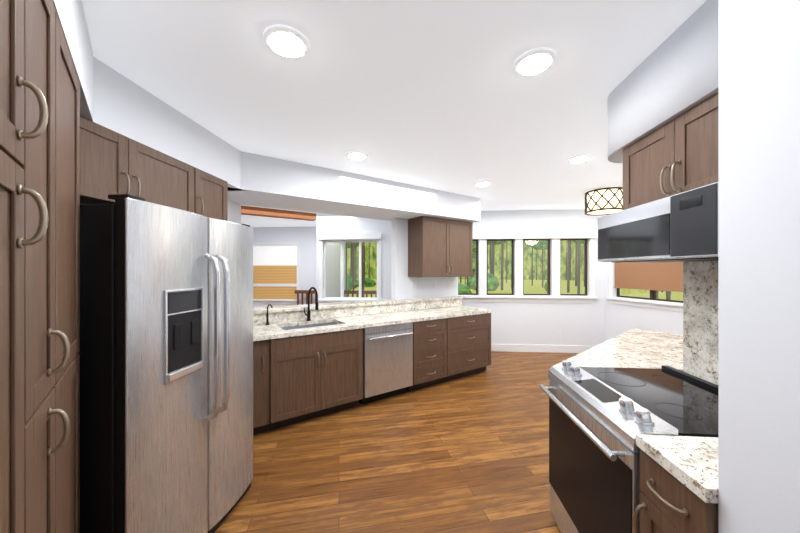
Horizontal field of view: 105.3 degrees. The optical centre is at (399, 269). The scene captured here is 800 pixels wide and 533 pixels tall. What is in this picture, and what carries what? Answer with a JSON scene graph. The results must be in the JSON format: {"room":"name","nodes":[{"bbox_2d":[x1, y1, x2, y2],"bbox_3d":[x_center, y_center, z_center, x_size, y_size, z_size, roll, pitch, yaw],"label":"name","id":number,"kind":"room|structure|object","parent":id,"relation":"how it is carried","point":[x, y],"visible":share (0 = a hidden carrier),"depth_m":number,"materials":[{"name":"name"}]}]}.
{"room":"kitchen","nodes":[
{"label":"kitchen","id":0,"kind":"room"},
{"bbox_2d":[228,199,240,223],"bbox_3d":[-1.961,0.200,2.268,0.120,2.600,2.400,0,0,5],"label":"wall","id":1,"kind":"structure","parent":0,"point":[234,212],"depth_m":3.34,"materials":[{"name":"white paint"}]},
{"bbox_2d":[80,116,193,212],"bbox_3d":[-1.713,-0.554,1.730,0.456,0.388,0.988,0,0,5],"label":"upper cabinet","id":2,"kind":"object","parent":1,"relation":"attached to","point":[112,162],"visible":0.54,"depth_m":1.70,"materials":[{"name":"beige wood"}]},
{"bbox_2d":[194,167,227,220],"bbox_3d":[-1.657,-0.554,2.409,0.456,0.388,0.368,0,0,5],"label":"upper cabinet","id":3,"kind":"object","parent":1,"relation":"attached to","point":[210,196],"visible":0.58,"depth_m":2.38,"materials":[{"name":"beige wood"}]},
{"bbox_2d":[251,226,346,307],"bbox_3d":[-3.458,0.200,7.879,4.220,2.600,0.140,0,0,5],"label":"wall","id":4,"kind":"structure","parent":0,"point":[305,237],"depth_m":7.73,"materials":[{"name":"white paint"}]},
{"bbox_2d":[253,242,299,303],"bbox_3d":[-3.231,0.077,7.835,1.410,1.565,0.190,0,0,5],"label":"window","id":5,"kind":"structure","parent":4,"relation":"in","point":[274,301],"depth_m":7.76,"materials":[{"name":"white"}]},
{"bbox_2d":[253,245,296,298],"bbox_3d":[-3.232,0.060,7.823,1.230,1.380,0.035,0,0,5],"label":"window shade","id":6,"kind":"object","parent":5,"relation":"attached to","point":[274,271],"visible":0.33,"depth_m":7.82,"materials":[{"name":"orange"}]},
{"bbox_2d":[326,242,346,296],"bbox_3d":[-1.480,0.200,6.909,0.120,2.600,1.710,0,0,5],"label":"wall","id":7,"kind":"structure","parent":0,"point":[335,273],"depth_m":6.70,"materials":[{"name":"white paint"}]},
{"bbox_2d":[258,306,452,324],"bbox_3d":[-0.456,0.985,4.136,3.400,1.030,0.178,0,0,-34],"label":"wall","id":8,"kind":"structure","parent":0,"point":[345,316],"depth_m":3.86,"materials":[{"name":"white paint"}]},
{"bbox_2d":[253,299,461,324],"bbox_3d":[-0.399,0.528,4.053,3.400,0.112,0.020,0,0,-34],"label":"backsplash","id":9,"kind":"structure","parent":8,"relation":"attached to","point":[277,317],"depth_m":3.88,"materials":[{"name":"beige stone"}]},
{"bbox_2d":[253,296,462,313],"bbox_3d":[-0.377,0.449,4.198,3.240,0.038,0.285,0,0,-34],"label":"ledge cap","id":10,"kind":"object","parent":8,"relation":"on","point":[274,309],"visible":0.85,"depth_m":3.86,"materials":[{"name":"beige stone"}]},
{"bbox_2d":[82,0,705,226],"bbox_3d":[-0.627,-1.150,3.362,11.000,0.100,9.200,0,0,5],"label":"ceiling","id":11,"kind":"structure","parent":0,"point":[441,95],"depth_m":1.76,"materials":[{"name":"white paint"}]},
{"bbox_2d":[52,0,92,120],"bbox_3d":[-0.922,-0.925,0.317,0.626,0.350,2.690,0,0,-40],"label":"ceiling soffit","id":12,"kind":"object","parent":11,"relation":"attached to","point":[72,18],"depth_m":1.22,"materials":[{"name":"white paint"}]},
{"bbox_2d":[93,56,240,190],"bbox_3d":[-1.735,-0.925,1.973,0.380,0.350,1.850,0,0,5],"label":"ceiling soffit","id":13,"kind":"structure","parent":11,"relation":"attached to","point":[125,106],"depth_m":1.95,"materials":[{"name":"white paint"}]},
{"bbox_2d":[241,205,315,220],"bbox_3d":[-3.406,-1.034,4.811,4.200,0.129,0.180,0,0,-34],"label":"wood beam","id":14,"kind":"structure","parent":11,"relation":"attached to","point":[269,212],"depth_m":5.53,"materials":[{"name":"brown wood"}]},
{"bbox_2d":[263,25,308,58],"bbox_3d":[-0.546,-1.091,1.472,0.210,0.016,0.210,0,0,5],"label":"recessed light","id":15,"kind":"object","parent":11,"relation":"in","point":[284,41],"visible":0.98,"depth_m":1.45,"materials":[{"name":"white plastic"}]},
{"bbox_2d":[228,151,480,221],"bbox_3d":[-0.635,-0.925,3.849,4.020,0.350,0.750,0,0,-34],"label":"ceiling soffit","id":16,"kind":"object","parent":11,"relation":"attached to","point":[269,182],"depth_m":3.48,"materials":[{"name":"white paint"}]},
{"bbox_2d":[346,151,367,159],"bbox_3d":[-0.411,-1.091,2.917,0.210,0.016,0.210,0,0,5],"label":"recessed light","id":17,"kind":"object","parent":11,"relation":"in","point":[356,155],"visible":1,"depth_m":2.89,"materials":[{"name":"white plastic"}]},
{"bbox_2d":[475,181,491,185],"bbox_3d":[1.050,-1.091,3.856,0.210,0.016,0.210,0,0,5],"label":"recessed light","id":18,"kind":"object","parent":11,"relation":"in","point":[482,183],"visible":0.98,"depth_m":3.82,"materials":[{"name":"white plastic"}]},
{"bbox_2d":[513,48,555,76],"bbox_3d":[0.709,-1.091,1.613,0.210,0.016,0.210,0,0,5],"label":"recessed light","id":19,"kind":"object","parent":11,"relation":"in","point":[533,62],"visible":0.98,"depth_m":1.59,"materials":[{"name":"white plastic"}]},
{"bbox_2d":[568,154,592,162],"bbox_3d":[1.768,-1.091,2.996,0.210,0.016,0.210,0,0,5],"label":"recessed light","id":20,"kind":"object","parent":11,"relation":"in","point":[580,158],"visible":1,"depth_m":2.96,"materials":[{"name":"white plastic"}]},
{"bbox_2d":[584,187,622,215],"bbox_3d":[2.812,-0.944,4.194,0.474,0.309,0.474,0,0,5],"label":"pendant light","id":21,"kind":"object","parent":11,"relation":"attached to","point":[605,201],"visible":0.92,"depth_m":4.04,"materials":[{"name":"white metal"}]},
{"bbox_2d":[607,0,717,163],"bbox_3d":[1.478,-0.908,1.409,0.425,0.384,1.289,0,0,5],"label":"ceiling soffit","id":22,"kind":"structure","parent":11,"relation":"attached to","point":[672,76],"depth_m":1.45,"materials":[{"name":"white paint"}]},
{"bbox_2d":[214,351,578,532],"bbox_3d":[-0.627,1.540,3.362,11.000,0.080,9.200,0,0,5],"label":"floor","id":23,"kind":"structure","parent":0,"point":[468,454],"depth_m":2.35,"materials":[{"name":"brown wood"}]},
{"bbox_2d":[0,0,79,532],"bbox_3d":[-1.093,0.376,0.508,1.342,2.248,1.342,0,0,5],"label":"pantry cabinet","id":24,"kind":"object","parent":23,"relation":"on","point":[39,287],"visible":1,"depth_m":0.35,"materials":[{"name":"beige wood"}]},
{"bbox_2d":[78,194,252,532],"bbox_3d":[-1.425,0.596,1.696,0.938,1.808,0.910,0,0,5],"label":"refrigerator","id":25,"kind":"object","parent":23,"relation":"on","point":[166,369],"visible":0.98,"depth_m":1.36,"materials":[{"name":"silver metal"}]},
{"bbox_2d":[253,339,276,434],"bbox_3d":[-1.473,1.063,2.918,0.714,0.874,0.689,0,0,5],"label":"base cabinet","id":26,"kind":"object","parent":23,"relation":"on","point":[264,351],"depth_m":2.76,"materials":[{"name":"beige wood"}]},
{"bbox_2d":[277,329,362,428],"bbox_3d":[-0.797,1.063,3.041,0.748,0.874,0.617,0,0,5],"label":"base cabinet","id":27,"kind":"object","parent":23,"relation":"on","point":[298,379],"depth_m":3.02,"materials":[{"name":"brown wood"}]},
{"bbox_2d":[253,306,492,340],"bbox_3d":[-0.226,0.605,3.773,3.430,0.038,0.633,0,0,-34],"label":"countertop","id":28,"kind":"structure","parent":27,"relation":"on","point":[267,332],"depth_m":3.54,"materials":[{"name":"beige stone"}]},
{"bbox_2d":[265,304,272,324],"bbox_3d":[-1.393,0.475,3.253,0.106,0.222,0.080,0,0,5],"label":"soap dispenser","id":29,"kind":"object","parent":28,"relation":"on","point":[267,318],"visible":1,"depth_m":3.26,"materials":[{"name":"black metal"}]},
{"bbox_2d":[280,322,337,329],"bbox_3d":[-0.961,0.721,3.317,0.680,0.189,0.400,0,0,-34],"label":"sink basin","id":30,"kind":"object","parent":28,"relation":"in","point":[308,326],"visible":0.02,"depth_m":3.49,"materials":[{"name":"silver metal"}]},
{"bbox_2d":[304,287,318,320],"bbox_3d":[-1.002,0.388,3.468,0.195,0.394,0.149,0,0,5],"label":"bronze gooseneck faucet","id":31,"kind":"object","parent":28,"relation":"on","point":[316,307],"visible":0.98,"depth_m":3.49,"materials":[{"name":"black metal"}]},
{"bbox_2d":[359,322,412,404],"bbox_3d":[-0.269,1.066,3.706,0.644,0.868,0.670,0,0,-34],"label":"dishwasher","id":32,"kind":"object","parent":23,"relation":"on","point":[387,361],"visible":0.77,"depth_m":3.46,"materials":[{"name":"silver metal"}]},
{"bbox_2d":[406,318,446,391],"bbox_3d":[0.227,1.063,4.068,0.543,0.873,0.657,0,0,-34],"label":"drawers","id":33,"kind":"object","parent":23,"relation":"on","point":[429,352],"visible":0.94,"depth_m":3.82,"materials":[{"name":"brown wood"}]},
{"bbox_2d":[442,313,490,381],"bbox_3d":[0.817,1.063,4.472,0.876,0.874,0.658,0,0,-34],"label":"drawers","id":34,"kind":"object","parent":23,"relation":"on","point":[468,344],"visible":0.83,"depth_m":4.22,"materials":[{"name":"brown wood"}]},
{"bbox_2d":[539,360,717,532],"bbox_3d":[1.176,1.014,1.447,0.743,0.973,0.760,0,0,5],"label":"range","id":35,"kind":"object","parent":23,"relation":"on","point":[600,418],"visible":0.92,"depth_m":1.39,"materials":[{"name":"silver metal"}]},
{"bbox_2d":[633,449,717,532],"bbox_3d":[1.150,1.063,0.928,0.700,0.874,0.271,0,0,5],"label":"base cabinet","id":36,"kind":"object","parent":23,"relation":"on","point":[670,503],"visible":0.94,"depth_m":0.95,"materials":[{"name":"brown wood"}]},
{"bbox_2d":[636,434,717,502],"bbox_3d":[1.169,0.605,0.926,0.678,0.038,0.273,0,0,5],"label":"countertop","id":37,"kind":"structure","parent":36,"relation":"on","point":[690,463],"depth_m":0.96,"materials":[{"name":"beige stone"}]},
{"bbox_3d":[1.808,1.063,2.445,1.540,0.874,1.241,0,0,5],"label":"base cabinet","id":38,"kind":"object","parent":23,"relation":"on","visible":0},
{"bbox_2d":[554,328,682,370],"bbox_3d":[1.840,0.605,2.245,1.870,0.038,0.595,0,0,-40],"label":"countertop","id":39,"kind":"structure","parent":38,"relation":"on","point":[639,348],"depth_m":2.17,"materials":[{"name":"beige stone"}]},
{"bbox_2d":[391,218,457,299],"bbox_3d":[0.419,-0.145,4.770,1.240,1.230,0.120,0,0,-34],"label":"wall","id":40,"kind":"structure","parent":0,"point":[401,285],"depth_m":4.47,"materials":[{"name":"white paint"}]},
{"bbox_2d":[412,281,416,288],"bbox_3d":[0.216,0.230,4.553,0.075,0.118,0.008,0,0,-34],"label":"outlet","id":41,"kind":"object","parent":40,"relation":"attached to","point":[414,284],"visible":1,"depth_m":4.55,"materials":[{"name":"white plastic"}]},
{"bbox_2d":[408,216,472,276],"bbox_3d":[0.638,-0.324,4.610,1.000,0.848,0.388,0,0,-34],"label":"upper cabinet","id":42,"kind":"object","parent":40,"relation":"attached to","point":[439,247],"visible":1,"depth_m":4.42,"materials":[{"name":"brown wood"}]},
{"bbox_2d":[316,209,604,345],"bbox_3d":[1.055,0.200,5.773,5.360,2.600,0.140,0,0,5],"label":"wall","id":43,"kind":"structure","parent":0,"point":[575,324],"depth_m":5.59,"materials":[{"name":"white paint"}]},
{"bbox_2d":[318,233,381,239],"bbox_3d":[-0.962,-0.645,5.833,1.230,0.120,0.069,0,0,5],"label":"window valance","id":44,"kind":"object","parent":43,"relation":"attached to","point":[337,236],"visible":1,"depth_m":5.80,"materials":[{"name":"white"}]},
{"bbox_2d":[295,229,597,304],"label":"windows","id":45,"kind":"structure","parent":43,"relation":"in","point":[521,234],"depth_m":5.62,"materials":[{"name":"white"}]},
{"bbox_2d":[491,344,593,352],"bbox_3d":[1.029,1.435,5.698,5.320,0.130,0.014,0,0,5],"label":"baseboard","id":46,"kind":"structure","parent":43,"relation":"attached to","point":[538,348],"depth_m":5.57,"materials":[{"name":"white"}]},
{"bbox_2d":[605,215,682,340],"bbox_3d":[3.943,0.200,4.628,0.140,2.600,1.884,0,0,-12],"label":"wall","id":47,"kind":"structure","parent":0,"point":[620,319],"depth_m":4.93,"materials":[{"name":"white paint"}]},
{"bbox_2d":[607,262,682,311],"bbox_3d":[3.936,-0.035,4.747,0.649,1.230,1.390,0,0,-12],"label":"window","id":48,"kind":"structure","parent":47,"relation":"in","point":[616,297],"depth_m":4.87,"materials":[{"name":"white wood"}]},
{"bbox_2d":[614,262,682,291],"bbox_3d":[3.874,-0.133,4.734,0.024,0.885,1.200,0,0,-12],"label":"shade","id":49,"kind":"object","parent":48,"relation":"attached to","point":[662,276],"visible":0.43,"depth_m":4.72,"materials":[{"name":"brown fabric"}]},
{"bbox_2d":[718,0,799,532],"bbox_3d":[1.258,0.200,-0.138,0.970,2.600,1.830,0,0,5],"label":"wall","id":50,"kind":"structure","parent":0,"point":[758,266],"depth_m":0.71,"materials":[{"name":"white paint"}]},
{"bbox_3d":[1.615,0.200,1.222,0.120,2.600,0.940,0,0,5],"label":"wall","id":51,"kind":"structure","parent":0,"visible":0},
{"bbox_2d":[623,93,717,209],"bbox_3d":[1.411,-0.518,1.427,0.318,0.392,0.760,0,0,5],"label":"upper cabinet","id":52,"kind":"object","parent":51,"relation":"attached to","point":[678,155],"visible":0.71,"depth_m":1.42,"materials":[{"name":"brown wood"}]},
{"bbox_2d":[598,182,717,261],"bbox_3d":[1.347,-0.179,1.433,0.406,0.271,0.760,0,0,5],"label":"microwave","id":53,"kind":"object","parent":52,"relation":"attached to","point":[681,227],"visible":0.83,"depth_m":1.31,"materials":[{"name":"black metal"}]},
{"bbox_2d":[683,261,717,384],"bbox_3d":[1.544,0.270,1.228,0.018,0.629,0.936,0,0,5],"label":"backsplash","id":54,"kind":"structure","parent":51,"relation":"attached to","point":[700,319],"depth_m":1.58,"materials":[{"name":"beige stone"}]},
{"label":"outside","id":55,"kind":"structure","parent":0,"visible":0},
{"bbox_2d":[347,240,583,280],"bbox_3d":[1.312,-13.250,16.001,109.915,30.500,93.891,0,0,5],"label":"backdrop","id":56,"kind":"structure","parent":55,"point":[528,250],"depth_m":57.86,"materials":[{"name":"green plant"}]},
{"bbox_2d":[349,279,682,300],"bbox_3d":[7.434,1.900,29.491,130.000,0.100,120.000,0,0,5],"label":"ground","id":57,"kind":"structure","parent":55,"point":[636,293],"depth_m":27.55,"materials":[{"name":"green plant"}]},
{"bbox_2d":[347,240,670,299],"bbox_3d":[6.752,-7.265,28.795,65.123,18.334,40.740,0,0,5],"label":"pines","id":58,"kind":"object","parent":57,"relation":"on","point":[492,280],"depth_m":29.51,"materials":[{"name":"brown"}]}
]}

